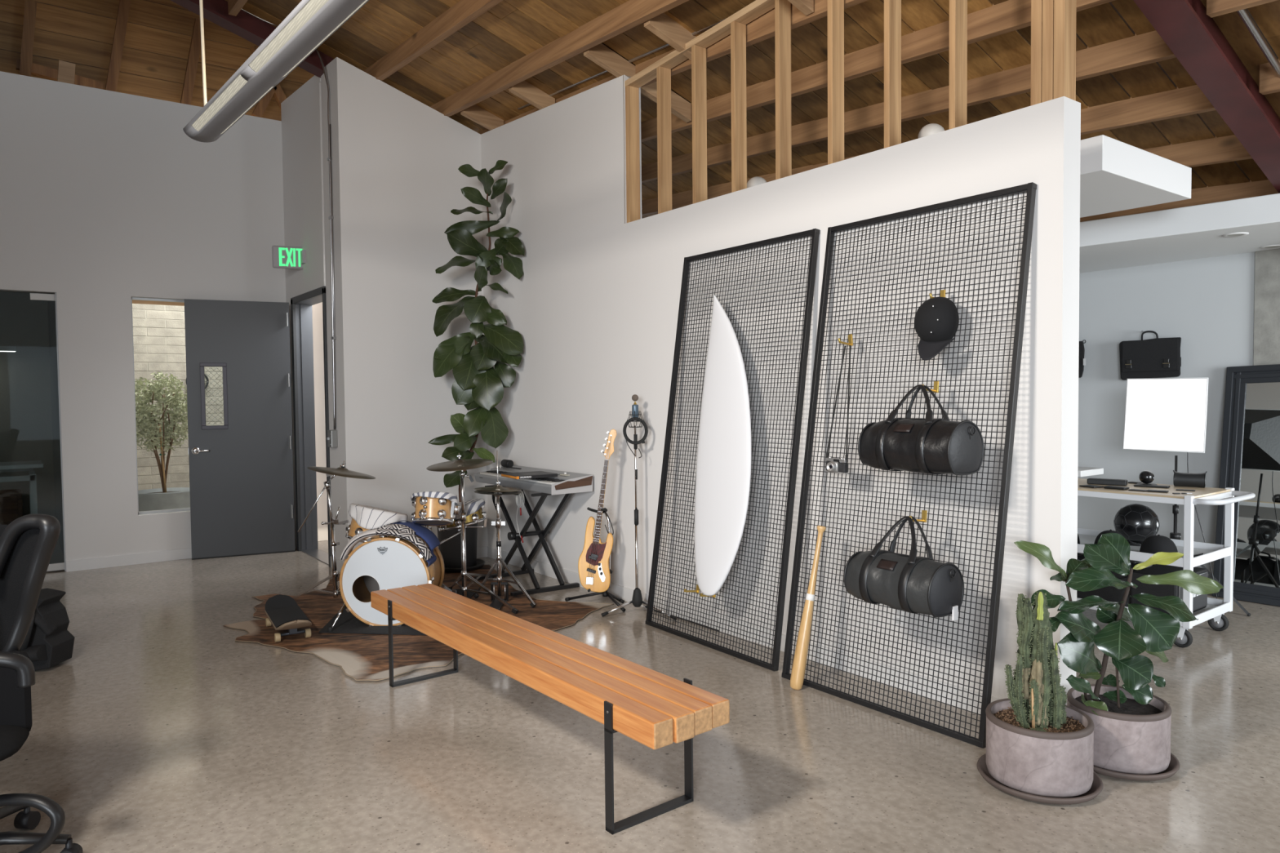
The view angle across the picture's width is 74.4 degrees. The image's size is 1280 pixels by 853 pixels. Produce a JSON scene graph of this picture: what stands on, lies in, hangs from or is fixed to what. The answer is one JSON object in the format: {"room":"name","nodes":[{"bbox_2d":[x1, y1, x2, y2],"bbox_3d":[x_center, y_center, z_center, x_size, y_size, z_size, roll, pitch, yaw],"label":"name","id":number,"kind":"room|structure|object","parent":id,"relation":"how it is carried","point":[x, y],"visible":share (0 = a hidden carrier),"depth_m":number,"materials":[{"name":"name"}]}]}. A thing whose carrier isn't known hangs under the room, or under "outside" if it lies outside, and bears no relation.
{"room":"design studio","nodes":[
{"label":"design studio","id":0,"kind":"room"},
{"bbox_2d":[0,71,285,561],"bbox_3d":[-6.477,-0.813,6.465,7.440,4.300,0.150,-2,3,-37],"label":"wall","id":1,"kind":"structure","parent":0,"point":[107,201],"depth_m":7.65,"materials":[{"name":"white paint"}]},
{"bbox_2d":[0,291,66,571],"bbox_3d":[-5.687,0.075,7.071,1.377,2.465,0.070,-2,3,-37],"label":"door","id":2,"kind":"structure","parent":1,"relation":"in","point":[31,470],"depth_m":7.35,"materials":[{"name":"clear glass"}]},
{"bbox_2d":[66,547,191,572],"bbox_3d":[-4.315,1.210,8.042,1.913,0.098,0.014,-2,3,-37],"label":"baseboard","id":3,"kind":"structure","parent":1,"relation":"attached to","point":[182,553],"depth_m":7.74,"materials":[{"name":"white paint"}]},
{"bbox_2d":[15,0,286,117],"bbox_3d":[-4.658,-3.746,8.387,2.498,1.428,1.090,-2,3,-37],"label":"framing","id":4,"kind":"object","parent":1,"relation":"attached to","point":[65,73],"visible":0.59,"depth_m":8.46,"materials":[{"name":"brown wood"}]},
{"bbox_2d":[131,297,190,515],"bbox_3d":[-4.297,-0.202,8.150,1.030,2.019,0.040,-2,3,-37],"label":"window","id":5,"kind":"structure","parent":1,"relation":"in","point":[158,327],"depth_m":7.97,"materials":[{"name":"clear glass"}]},
{"bbox_2d":[184,298,295,559],"bbox_3d":[-3.838,0.023,8.114,0.909,2.455,0.119,-2,2,-25],"label":"door","id":6,"kind":"structure","parent":1,"relation":"in","point":[237,353],"depth_m":8.11,"materials":[{"name":"grey"}]},
{"bbox_2d":[0,0,314,120],"bbox_3d":[-6.493,-3.991,7.797,9.196,2.352,0.040,-2,3,-37],"label":"ceiling","id":7,"kind":"structure","parent":0,"point":[80,33],"depth_m":8.74,"materials":[{"name":"brown wood"}]},
{"bbox_2d":[280,75,325,549],"bbox_3d":[-3.128,-0.995,8.068,0.150,4.478,1.300,-2,3,-37],"label":"wall","id":8,"kind":"structure","parent":0,"point":[301,112],"depth_m":7.92,"materials":[{"name":"white paint"}]},
{"bbox_2d":[271,245,306,269],"bbox_3d":[-3.281,-1.598,7.945,0.327,0.210,0.148,-2,2,-28],"label":"exit sign","id":9,"kind":"object","parent":8,"relation":"attached to","point":[282,256],"visible":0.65,"depth_m":7.95,"materials":[{"name":"green"}]},
{"bbox_2d":[290,285,331,567],"bbox_3d":[-3.035,-0.006,7.996,0.188,2.505,1.090,-2,3,-37],"label":"door frame","id":10,"kind":"structure","parent":8,"relation":"attached to","point":[301,313],"depth_m":8.36,"materials":[{"name":"grey"}]},
{"bbox_2d":[311,302,328,527],"bbox_3d":[-3.863,-0.862,9.865,0.500,4.100,0.150,-2,3,-37],"label":"wall","id":11,"kind":"structure","parent":0,"point":[317,322],"depth_m":9.88,"materials":[{"name":"white paint"}]},
{"bbox_2d":[320,57,488,561],"bbox_3d":[-2.052,-0.951,7.745,1.480,4.390,0.450,-2,3,-37],"label":"wall","id":12,"kind":"structure","parent":0,"point":[397,181],"depth_m":7.38,"materials":[{"name":"white paint"}]},
{"bbox_2d":[240,8,336,429],"bbox_3d":[-3.085,-1.760,7.072,0.966,3.598,0.089,-2,2,-24],"label":"conduit pipe","id":13,"kind":"object","parent":12,"relation":"attached to","point":[330,157],"visible":0.81,"depth_m":7.24,"materials":[{"name":"silver metal"}]},
{"bbox_2d":[326,430,337,447],"bbox_3d":[-2.685,0.106,7.349,0.067,0.150,0.110,-2,3,-37],"label":"switch box","id":14,"kind":"object","parent":12,"relation":"attached to","point":[331,438],"visible":1,"depth_m":7.31,"materials":[{"name":"grey"}]},
{"bbox_2d":[330,546,488,572],"bbox_3d":[-2.099,1.197,7.760,1.324,0.098,0.464,-2,3,-37],"label":"baseboard","id":15,"kind":"structure","parent":12,"relation":"attached to","point":[482,552],"depth_m":7.91,"materials":[{"name":"white paint"}]},
{"bbox_2d":[436,522,479,568],"bbox_3d":[-1.601,0.976,7.405,0.410,0.495,0.410,-2,3,-37],"label":"pot","id":16,"kind":"object","parent":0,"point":[451,550],"depth_m":7.27,"materials":[{"name":"grey plastic"}]},
{"bbox_2d":[0,540,1279,852],"bbox_3d":[-1.645,1.420,4.433,12.600,0.120,17.000,-2,3,-37],"label":"floor","id":17,"kind":"structure","parent":0,"point":[162,731],"depth_m":3.52,"materials":[{"name":"concrete"}]},
{"bbox_2d":[0,513,83,852],"bbox_3d":[-2.196,0.859,2.653,0.694,1.136,0.679,-2,3,-37],"label":"office chair","id":18,"kind":"object","parent":17,"relation":"on","point":[28,544],"visible":1,"depth_m":2.73,"materials":[{"name":"black"}]},
{"bbox_2d":[19,588,74,671],"bbox_3d":[-3.424,1.158,4.741,0.316,0.443,0.270,-1,2,0],"label":"backpack","id":19,"kind":"object","parent":17,"relation":"on","point":[48,643],"visible":0.45,"depth_m":4.71,"materials":[{"name":"black fabric"}]},
{"bbox_2d":[223,564,614,681],"bbox_3d":[-1.699,1.292,6.119,2.365,0.008,3.006,-2,3,-37],"label":"rug","id":20,"kind":"object","parent":17,"relation":"on","point":[361,656],"visible":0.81,"depth_m":5.31,"materials":[{"name":"fur"}]},
{"bbox_2d":[264,594,311,642],"bbox_3d":[-2.262,1.233,5.415,0.208,0.172,0.799,-2,2,-31],"label":"skateboard","id":21,"kind":"object","parent":20,"relation":"on","point":[282,612],"visible":1,"depth_m":5.42,"materials":[{"name":"grey"}]},
{"bbox_2d":[319,588,478,635],"bbox_3d":[-1.753,1.290,5.986,0.945,0.006,1.315,0,2,3],"label":"mat","id":22,"kind":"object","parent":20,"relation":"on","point":[347,623],"visible":0.21,"depth_m":5.47,"materials":[{"name":"black"}]},
{"bbox_2d":[292,465,349,599],"bbox_3d":[-2.248,0.777,6.359,0.504,1.024,0.708,0,2,21],"label":"cymbal stand","id":23,"kind":"object","parent":22,"relation":"on","point":[335,575],"visible":0.72,"depth_m":6.06,"materials":[{"name":"silver metal"}]},
{"bbox_2d":[307,460,375,479],"bbox_3d":[-2.137,0.313,6.048,0.462,0.134,0.468,-2,3,-37],"label":"crash cymbal","id":24,"kind":"object","parent":23,"relation":"on","point":[342,471],"visible":1,"depth_m":5.96,"materials":[{"name":"brown metal"}]},
{"bbox_2d":[328,534,444,631],"bbox_3d":[-1.681,1.015,5.686,0.702,0.592,0.544,-1,2,-7],"label":"bass drum","id":25,"kind":"object","parent":22,"relation":"on","point":[380,563],"visible":0.73,"depth_m":5.51,"materials":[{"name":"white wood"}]},
{"bbox_2d":[339,520,439,567],"bbox_3d":[-1.663,0.774,5.666,0.600,0.279,0.382,-1,2,2],"label":"folded blanket","id":26,"kind":"object","parent":25,"relation":"on","point":[407,531],"visible":0.96,"depth_m":5.53,"materials":[{"name":"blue fabric"}]},
{"bbox_2d":[425,501,487,591],"bbox_3d":[-1.490,0.898,6.133,0.632,0.804,0.713,0,2,8],"label":"stand","id":27,"kind":"object","parent":22,"relation":"on","point":[455,509],"visible":0.25,"depth_m":6.11,"materials":[{"name":"silver metal"}]},
{"bbox_2d":[345,516,391,542],"bbox_3d":[-1.799,0.677,5.739,0.390,0.303,0.372,-2,3,-37],"label":"large tom","id":28,"kind":"object","parent":27,"relation":"attached to","point":[353,529],"visible":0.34,"depth_m":5.60,"materials":[{"name":"brown wood"}]},
{"bbox_2d":[347,503,408,528],"bbox_3d":[-1.786,0.594,5.746,0.395,0.158,0.392,-2,3,-37],"label":"cloth","id":29,"kind":"object","parent":28,"relation":"on","point":[366,517],"visible":0.99,"depth_m":5.58,"materials":[{"name":"fabric"}]},
{"bbox_2d":[411,496,455,526],"bbox_3d":[-1.407,0.568,5.756,0.296,0.255,0.308,-2,3,-37],"label":"drum","id":30,"kind":"object","parent":27,"relation":"attached to","point":[433,512],"visible":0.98,"depth_m":5.66,"materials":[{"name":"brown wood"}]},
{"bbox_2d":[410,491,457,505],"bbox_3d":[-1.407,0.513,5.773,0.310,0.170,0.314,-2,3,-37],"label":"striped cloth","id":31,"kind":"object","parent":30,"relation":"on","point":[451,497],"visible":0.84,"depth_m":5.65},
{"bbox_2d":[436,504,486,531],"bbox_3d":[-1.343,0.663,6.309,0.380,0.228,0.377,-2,3,-37],"label":"snare drum","id":32,"kind":"object","parent":27,"relation":"on","point":[480,515],"visible":0.41,"depth_m":6.18,"materials":[{"name":"gold metal"}]},
{"bbox_2d":[453,498,484,519],"bbox_3d":[-1.355,0.615,6.304,0.394,0.141,0.404,-2,3,-37],"label":"striped cloth","id":33,"kind":"object","parent":32,"relation":"on","point":[472,506],"visible":0.41,"depth_m":6.17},
{"bbox_2d":[438,519,487,546],"bbox_3d":[-1.374,0.787,6.276,0.415,0.185,0.248,-2,3,-37],"label":"basket","id":34,"kind":"object","parent":27,"relation":"on","point":[485,521],"depth_m":6.30,"materials":[{"name":"metal"}]},
{"bbox_2d":[448,470,518,613],"bbox_3d":[-1.219,0.772,6.321,0.404,1.010,1.246,-1,2,-18],"label":"cymbal stand","id":35,"kind":"object","parent":20,"relation":"on","point":[464,575],"visible":0.93,"depth_m":6.06,"materials":[{"name":"silver metal"}]},
{"bbox_2d":[426,453,493,471],"bbox_3d":[-1.292,0.246,6.054,0.467,0.115,0.469,-2,3,-37],"label":"cymbal","id":36,"kind":"object","parent":35,"relation":"on","point":[459,464],"visible":1,"depth_m":5.98,"materials":[{"name":"brown metal"}]},
{"bbox_2d":[473,450,536,610],"bbox_3d":[-1.121,0.716,6.469,0.379,1.110,1.246,-1,2,-19],"label":"stand","id":37,"kind":"object","parent":20,"relation":"on","point":[496,604],"visible":0.94,"depth_m":6.12,"materials":[{"name":"silver metal"}]},
{"bbox_2d":[474,490,521,496],"bbox_3d":[-1.030,0.487,6.119,0.340,0.038,0.340,-2,3,-37],"label":"cymbal","id":38,"kind":"object","parent":37,"relation":"on","point":[475,491],"visible":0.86,"depth_m":6.10,"materials":[{"name":"brown metal"}]},
{"bbox_2d":[474,484,521,492],"bbox_3d":[-1.031,0.443,6.117,0.340,0.039,0.340,-2,3,-37],"label":"cymbal","id":39,"kind":"object","parent":37,"relation":"attached to","point":[496,488],"visible":1,"depth_m":6.06,"materials":[{"name":"brown metal"}]},
{"bbox_2d":[474,484,578,595],"bbox_3d":[-0.924,0.881,6.757,0.572,0.775,0.805,-2,3,-37],"label":"keyboard stand","id":40,"kind":"object","parent":20,"relation":"on","point":[526,568],"visible":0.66,"depth_m":6.71,"materials":[{"name":"black metal"}]},
{"bbox_2d":[474,465,592,494],"bbox_3d":[-0.894,0.418,6.856,0.366,0.137,1.302,-2,3,-37],"label":"keyboard","id":41,"kind":"object","parent":40,"relation":"on","point":[576,482],"visible":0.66,"depth_m":6.49,"materials":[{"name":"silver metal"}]},
{"bbox_2d":[514,490,524,542],"bbox_3d":[-0.959,0.703,6.635,0.036,0.406,0.170,-2,3,-37],"label":"headphones","id":42,"kind":"object","parent":41,"relation":"hanging from","point":[518,505],"visible":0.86,"depth_m":6.61,"materials":[{"name":"grey"}]},
{"bbox_2d":[500,471,557,479],"bbox_3d":[-0.851,0.372,6.473,0.340,0.024,0.304,-2,2,-32],"label":"book","id":43,"kind":"object","parent":41,"relation":"on","point":[535,474],"visible":1,"depth_m":6.40,"materials":[{"name":"black paper"}]},
{"bbox_2d":[427,160,524,573],"bbox_3d":[-1.417,-0.515,7.276,0.897,3.540,0.473,0,2,20],"label":"fig","id":44,"kind":"object","parent":17,"relation":"on","point":[477,384],"visible":0.94,"depth_m":7.23,"materials":[{"name":"green plant"}]},
{"bbox_2d":[370,583,729,835],"bbox_3d":[-0.572,1.146,3.777,0.374,0.452,2.450,-2,3,-38],"label":"bench","id":45,"kind":"object","parent":17,"relation":"on","point":[655,709],"visible":1,"depth_m":3.25,"materials":[{"name":"brown wood"}]},
{"bbox_2d":[564,507,625,612],"bbox_3d":[-0.328,0.926,6.027,0.511,0.726,0.252,0,2,13],"label":"guitar stand","id":46,"kind":"object","parent":17,"relation":"on","point":[606,593],"visible":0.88,"depth_m":6.04,"materials":[{"name":"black metal"}]},
{"bbox_2d":[577,429,616,592],"bbox_3d":[-0.301,0.597,5.965,0.280,1.157,0.100,-1,2,-10],"label":"bass guitar","id":47,"kind":"object","parent":46,"relation":"on","point":[594,575],"visible":1,"depth_m":5.95,"materials":[{"name":"brown wood"}]},
{"bbox_2d":[600,425,676,620],"bbox_3d":[0.008,0.643,5.778,0.525,1.298,0.260,0,2,12],"label":"microphone stand","id":48,"kind":"object","parent":17,"relation":"on","point":[637,601],"visible":0.89,"depth_m":5.79,"materials":[{"name":"silver metal"}]},
{"bbox_2d":[622,417,648,457],"bbox_3d":[-0.030,0.077,5.751,0.171,0.281,0.022,-1,2,0],"label":"coiled cable","id":49,"kind":"object","parent":48,"relation":"hanging from","point":[642,440],"visible":1,"depth_m":5.74,"materials":[{"name":"black rubber"}]},
{"bbox_2d":[626,394,644,427],"bbox_3d":[-0.032,-0.107,5.776,0.124,0.226,0.124,-2,3,-37],"label":"microphone","id":50,"kind":"object","parent":48,"relation":"attached to","point":[635,413],"visible":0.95,"depth_m":5.76,"materials":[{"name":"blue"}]},
{"bbox_2d":[644,228,819,671],"bbox_3d":[0.483,0.112,5.067,0.344,2.409,1.262,-2,3,-37],"label":"mesh panel","id":51,"kind":"object","parent":17,"relation":"on","point":[774,666],"depth_m":4.90,"materials":[{"name":"black metal"}]},
{"bbox_2d":[693,295,751,595],"bbox_3d":[0.480,0.100,4.975,0.231,1.787,0.476,-2,3,-37],"label":"surfboard","id":52,"kind":"object","parent":51,"relation":"hanging from","point":[724,451],"visible":1,"depth_m":4.96,"materials":[{"name":"white plastic"}]},
{"bbox_2d":[790,525,826,690],"bbox_3d":[0.863,0.926,4.330,0.229,0.827,0.068,-2,2,-32],"label":"bat","id":53,"kind":"object","parent":17,"relation":"on","point":[798,668],"visible":1,"depth_m":4.30,"materials":[{"name":"brown wood"}]},
{"bbox_2d":[781,182,1036,748],"bbox_3d":[1.234,0.141,4.063,0.349,2.406,1.190,-2,3,-37],"label":"mesh panel","id":54,"kind":"object","parent":17,"relation":"on","point":[1030,188],"visible":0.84,"depth_m":3.97,"materials":[{"name":"black metal"}]},
{"bbox_2d":[837,333,853,346],"bbox_3d":[1.047,-0.443,4.320,0.113,0.065,0.036,-2,3,-37],"label":"brass hook","id":55,"kind":"object","parent":54,"relation":"attached to","point":[850,336],"visible":0.85,"depth_m":4.34,"materials":[{"name":"gold"}]},
{"bbox_2d":[826,345,851,474],"bbox_3d":[1.002,-0.088,4.285,0.126,0.648,0.129,0,2,24],"label":"film camera","id":56,"kind":"object","parent":55,"relation":"hanging from","point":[840,465],"visible":1,"depth_m":4.26,"materials":[{"name":"black"}]},
{"bbox_2d":[909,510,927,522],"bbox_3d":[1.272,0.417,3.869,0.122,0.056,0.026,-2,3,-37],"label":"brass hook","id":57,"kind":"object","parent":54,"relation":"attached to","point":[924,513],"visible":0.97,"depth_m":3.89,"materials":[{"name":"brown"}]},
{"bbox_2d":[843,515,964,621],"bbox_3d":[1.165,0.616,3.757,0.265,0.410,0.496,-2,3,-36],"label":"duffel bag","id":58,"kind":"object","parent":57,"relation":"hanging from","point":[913,584],"visible":1,"depth_m":3.65,"materials":[{"name":"grey leather"}]},
{"bbox_2d":[922,381,939,392],"bbox_3d":[1.334,-0.182,3.888,0.122,0.055,0.026,-2,3,-37],"label":"brass hook","id":59,"kind":"object","parent":54,"relation":"attached to","point":[935,389],"visible":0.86,"depth_m":3.91,"materials":[{"name":"brown"}]},
{"bbox_2d":[857,384,984,475],"bbox_3d":[1.240,0.008,3.760,0.271,0.393,0.516,-2,3,-36],"label":"duffel bag","id":60,"kind":"object","parent":59,"relation":"hanging from","point":[930,446],"visible":1,"depth_m":3.64,"materials":[{"name":"black leather"}]},
{"bbox_2d":[928,289,946,298],"bbox_3d":[1.376,-0.607,3.912,0.112,0.061,0.026,-2,3,-37],"label":"brass hook","id":61,"kind":"object","parent":54,"relation":"attached to","point":[942,291],"visible":0.56,"depth_m":3.93,"materials":[{"name":"brown"}]},
{"bbox_2d":[914,297,959,360],"bbox_3d":[1.343,-0.451,3.884,0.129,0.297,0.199,-2,3,-37],"label":"hat","id":62,"kind":"object","parent":61,"relation":"hanging from","point":[936,320],"visible":1,"depth_m":3.84,"materials":[{"name":"black fabric"}]},
{"bbox_2d":[977,591,1103,804],"bbox_3d":[1.530,0.995,3.237,0.440,0.749,0.440,0,2,5],"label":"cactus pot","id":63,"kind":"object","parent":17,"relation":"on","point":[1040,748],"visible":1,"depth_m":3.17,"materials":[{"name":"concrete"}]},
{"bbox_2d":[1013,533,1223,781],"bbox_3d":[1.945,0.895,3.413,0.755,0.925,0.432,-2,2,-29],"label":"fig","id":64,"kind":"object","parent":17,"relation":"on","point":[1132,724],"visible":0.95,"depth_m":3.33,"materials":[{"name":"plant"}]},
{"bbox_2d":[1076,478,1255,648],"bbox_3d":[3.152,0.827,5.386,0.653,0.896,1.170,-2,3,-37],"label":"utility cart","id":65,"kind":"object","parent":17,"relation":"on","point":[1215,609],"visible":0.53,"depth_m":5.13,"materials":[{"name":"white"}]},
{"bbox_2d":[1087,478,1127,485],"bbox_3d":[3.062,0.363,5.530,0.227,0.035,0.070,1,3,38],"label":"pouch","id":66,"kind":"object","parent":65,"relation":"on","point":[1090,481],"visible":1,"depth_m":5.50,"materials":[{"name":"black"}]},
{"bbox_2d":[1076,552,1141,607],"bbox_3d":[3.001,0.956,5.481,0.384,0.339,0.600,-2,3,-37],"label":"bag","id":67,"kind":"object","parent":65,"relation":"on","point":[1109,593],"visible":0.09,"depth_m":5.33,"materials":[{"name":"black leather"}]},
{"bbox_2d":[1113,503,1159,543],"bbox_3d":[3.249,0.636,5.523,0.260,0.261,0.258,-2,3,-37],"label":"soccer ball","id":68,"kind":"object","parent":65,"relation":"on","point":[1136,522],"visible":0.9,"depth_m":5.44,"materials":[{"name":"black"}]},
{"bbox_2d":[1136,483,1156,484],"bbox_3d":[3.287,0.377,5.475,0.119,0.008,0.120,-2,3,-37],"label":"disc","id":69,"kind":"object","parent":65,"relation":"on","point":[1136,483],"visible":0.44,"depth_m":5.49,"materials":[{"name":"black"}]},
{"bbox_2d":[1138,470,1154,484],"bbox_3d":[3.287,0.329,5.473,0.086,0.086,0.086,-2,3,-37],"label":"ball","id":70,"kind":"object","parent":69,"relation":"on","point":[1146,477],"visible":1,"depth_m":5.45,"materials":[{"name":"black"}]},
{"bbox_2d":[1133,484,1169,488],"bbox_3d":[3.251,0.379,5.360,0.192,0.012,0.060,1,3,42],"label":"tablet sleeve","id":71,"kind":"object","parent":65,"relation":"on","point":[1135,485],"visible":1,"depth_m":5.35,"materials":[{"name":"black"}]},
{"bbox_2d":[1076,597,1230,626],"bbox_3d":[3.112,1.111,5.453,0.650,0.055,1.025,-2,3,-37],"label":"shelf","id":72,"kind":"object","parent":65,"relation":"attached to","point":[1215,607],"depth_m":5.12,"materials":[{"name":"white"}]},
{"bbox_2d":[1077,528,1231,567],"bbox_3d":[3.108,0.766,5.441,0.650,0.055,1.025,-2,3,-37],"label":"shelf","id":73,"kind":"object","parent":65,"relation":"attached to","point":[1211,552],"depth_m":5.22,"materials":[{"name":"white"}]},
{"bbox_2d":[1077,489,1231,505],"bbox_3d":[3.105,0.414,5.428,0.650,0.035,1.025,-2,3,-37],"label":"shelf","id":74,"kind":"object","parent":65,"relation":"on","point":[1147,496],"depth_m":5.06,"materials":[{"name":"white"}]},
{"bbox_2d":[1139,534,1177,554],"bbox_3d":[3.121,0.723,5.110,0.274,0.134,0.200,-2,2,-25],"label":"hat","id":75,"kind":"object","parent":65,"relation":"on","point":[1153,544],"visible":0.7,"depth_m":5.07,"materials":[{"name":"black fabric"}]},
{"bbox_2d":[1130,564,1207,614],"bbox_3d":[3.254,1.005,5.183,0.460,0.247,0.263,-2,3,-37],"label":"amplifier","id":76,"kind":"object","parent":65,"relation":"on","point":[1199,601],"visible":0.42,"depth_m":5.11,"materials":[{"name":"black plastic"}]},
{"bbox_2d":[1177,573,1206,610],"bbox_3d":[3.330,1.006,5.082,0.410,0.205,0.006,-2,3,-37],"label":"grille","id":77,"kind":"object","parent":76,"relation":"attached to","point":[1199,601],"depth_m":5.13,"materials":[{"name":"metal"}]},
{"bbox_2d":[1173,470,1206,488],"bbox_3d":[3.489,0.336,5.354,0.182,0.111,0.080,1,3,38],"label":"pouch","id":78,"kind":"object","parent":65,"relation":"on","point":[1180,479],"visible":1,"depth_m":5.33,"materials":[{"name":"black"}]},
{"bbox_2d":[1122,377,1250,616],"bbox_3d":[3.634,0.458,5.835,0.751,1.590,0.665,-1,2,-6],"label":"lamp","id":79,"kind":"object","parent":17,"relation":"on","point":[1162,414],"visible":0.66,"depth_m":5.74,"materials":[{"name":"white"}]},
{"bbox_2d":[1124,378,1207,451],"bbox_3d":[3.580,-0.082,5.776,0.030,0.497,0.532,-2,2,-34],"label":"diffuser","id":80,"kind":"object","parent":79,"relation":"attached to","point":[1162,415],"depth_m":5.75,"materials":[{"name":"white"}]},
{"bbox_2d":[1212,364,1279,606],"bbox_3d":[4.632,0.397,5.702,0.278,1.705,1.242,-2,3,-37],"label":"floor mirror","id":81,"kind":"object","parent":17,"relation":"on","point":[1250,461],"visible":0.77,"depth_m":6.03,"materials":[{"name":"grey mirror"}]},
{"bbox_2d":[1234,382,1279,588],"bbox_3d":[4.636,0.397,5.705,0.210,1.478,1.014,-2,3,-37],"label":"mirror glass","id":82,"kind":"object","parent":81,"relation":"attached to","point":[1257,441],"depth_m":6.01,"materials":[{"name":"grey"}]},
{"bbox_2d":[170,0,1279,222],"bbox_3d":[-1.675,-2.848,4.260,12.598,3.934,12.240,-2,3,-37],"label":"ceiling","id":83,"kind":"structure","parent":0,"point":[1186,82],"depth_m":5.48,"materials":[{"name":"brown wood"}]},
{"bbox_2d":[182,0,368,142],"bbox_3d":[-1.134,-2.455,3.008,0.178,1.985,3.789,-2,3,-40],"label":"pendant lamp","id":84,"kind":"object","parent":83,"relation":"hanging from","point":[310,23],"visible":1,"depth_m":3.48,"materials":[{"name":"grey"}]},
{"bbox_2d":[517,17,726,110],"bbox_3d":[0.326,-2.580,5.551,0.039,0.335,4.602,-2,3,-37],"label":"wooden beam","id":85,"kind":"structure","parent":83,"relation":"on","point":[695,33],"depth_m":6.05,"materials":[{"name":"wood"}]},
{"bbox_2d":[746,176,766,187],"bbox_3d":[0.769,-1.456,5.540,0.140,0.363,0.140,-2,3,-37],"label":"globe","id":86,"kind":"object","parent":83,"relation":"hanging from","point":[756,180],"visible":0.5,"depth_m":5.48,"materials":[{"name":"grey"}]},
{"bbox_2d":[917,123,944,137],"bbox_3d":[1.554,-1.428,4.495,0.140,0.363,0.140,-2,3,-37],"label":"globe","id":87,"kind":"object","parent":83,"relation":"hanging from","point":[931,128],"visible":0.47,"depth_m":4.44,"materials":[{"name":"grey"}]},
{"bbox_2d":[1080,134,1191,217],"bbox_3d":[2.010,-1.405,5.472,1.080,0.175,2.400,-2,3,-37],"label":"ceiling soffit","id":88,"kind":"structure","parent":83,"relation":"attached to","point":[1116,175],"depth_m":4.55,"materials":[{"name":"white paint"}]},
{"bbox_2d":[1236,8,1279,78],"bbox_3d":[2.627,-2.032,3.817,5.710,1.815,0.034,-2,3,-37],"label":"conduit pipe","id":89,"kind":"object","parent":83,"relation":"attached to","point":[1243,14],"visible":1,"depth_m":4.11,"materials":[{"name":"silver metal"}]},
{"bbox_2d":[480,74,1080,705],"bbox_3d":[0.226,-0.685,5.791,0.145,3.950,5.420,-2,3,-37],"label":"wall","id":90,"kind":"structure","parent":0,"point":[593,307],"depth_m":4.79,"materials":[{"name":"white paint"}]},
{"bbox_2d":[487,546,1001,714],"bbox_3d":[0.186,1.242,5.806,0.014,0.098,5.406,-2,3,-37],"label":"baseboard","id":91,"kind":"structure","parent":90,"relation":"attached to","point":[625,593],"depth_m":4.87,"materials":[{"name":"white paint"}]},
{"bbox_2d":[622,0,1076,223],"bbox_3d":[0.889,-1.976,4.837,0.144,1.096,3.158,-2,3,-37],"label":"frame","id":92,"kind":"object","parent":90,"relation":"on","point":[1053,22],"visible":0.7,"depth_m":4.85,"materials":[{"name":"brown wood"}]},
{"bbox_2d":[892,608,904,628],"bbox_3d":[1.315,0.964,4.291,0.009,0.116,0.072,-2,3,-37],"label":"wall outlet","id":93,"kind":"object","parent":90,"relation":"attached to","point":[898,611],"visible":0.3,"depth_m":4.29,"materials":[{"name":"white paint"}]},
{"bbox_2d":[1066,686,1171,774],"bbox_3d":[1.935,1.221,3.418,0.366,0.235,0.366,-2,3,-37],"label":"pot","id":94,"kind":"object","parent":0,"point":[1131,737],"depth_m":3.27,"materials":[{"name":"concrete"}]},
{"bbox_2d":[1077,251,1255,579],"bbox_3d":[3.068,-0.426,8.204,0.230,3.200,4.985,-2,3,-37],"label":"wall","id":95,"kind":"structure","parent":0,"point":[1208,303],"depth_m":6.64,"materials":[{"name":"grey paint"}]},
{"bbox_2d":[1078,339,1085,377],"bbox_3d":[3.672,-0.563,7.096,0.105,0.322,0.204,-2,3,-37],"label":"tote bag","id":96,"kind":"object","parent":95,"relation":"hanging from","point":[1082,361],"visible":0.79,"depth_m":7.03,"materials":[{"name":"black fabric"}]},
{"bbox_2d":[1077,466,1103,477],"bbox_3d":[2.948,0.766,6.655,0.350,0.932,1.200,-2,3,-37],"label":"wall shelf","id":97,"kind":"object","parent":95,"relation":"attached to","point":[1082,471],"visible":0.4,"depth_m":6.17,"materials":[{"name":"white paint"}]},
{"bbox_2d":[1079,193,1279,273],"bbox_3d":[3.385,-1.339,6.081,2.014,0.170,8.720,-2,3,-37],"label":"ceiling","id":98,"kind":"structure","parent":0,"point":[1192,232],"depth_m":5.60,"materials":[{"name":"white paint"}]},
{"bbox_2d":[1222,232,1248,237],"bbox_3d":[3.828,-1.234,5.424,0.144,0.011,0.144,-2,3,-37],"label":"recessed light","id":99,"kind":"object","parent":98,"relation":"in","point":[1233,234],"visible":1,"depth_m":5.42,"materials":[{"name":"white paint"}]},
{"bbox_2d":[1253,248,1279,365],"bbox_3d":[6.427,-0.301,3.712,0.250,3.200,6.235,-2,3,-37],"label":"wall","id":100,"kind":"structure","parent":0,"point":[1267,262],"depth_m":6.05,"materials":[{"name":"concrete"}]},
{"bbox_3d":[3.986,-0.753,6.681,0.100,0.011,0.040,-2,3,-37],"label":"wall hook","id":101,"kind":"object","parent":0,"visible":0},
{"bbox_2d":[1119,330,1181,380],"bbox_3d":[4.000,-0.561,6.639,0.127,0.384,0.485,-2,3,-37],"label":"bag","id":102,"kind":"object","parent":101,"relation":"hanging from","point":[1157,357],"visible":1,"depth_m":6.58,"materials":[{"name":"black leather"}]},
{"label":"outside","id":103,"kind":"structure","parent":0,"visible":0},
{"bbox_2d":[317,526,328,542],"bbox_3d":[-5.831,1.231,9.509,12.000,0.024,3.850,-2,3,-37],"label":"ground","id":104,"kind":"structure","parent":103,"point":[322,532],"depth_m":9.39,"materials":[{"name":"beige"}]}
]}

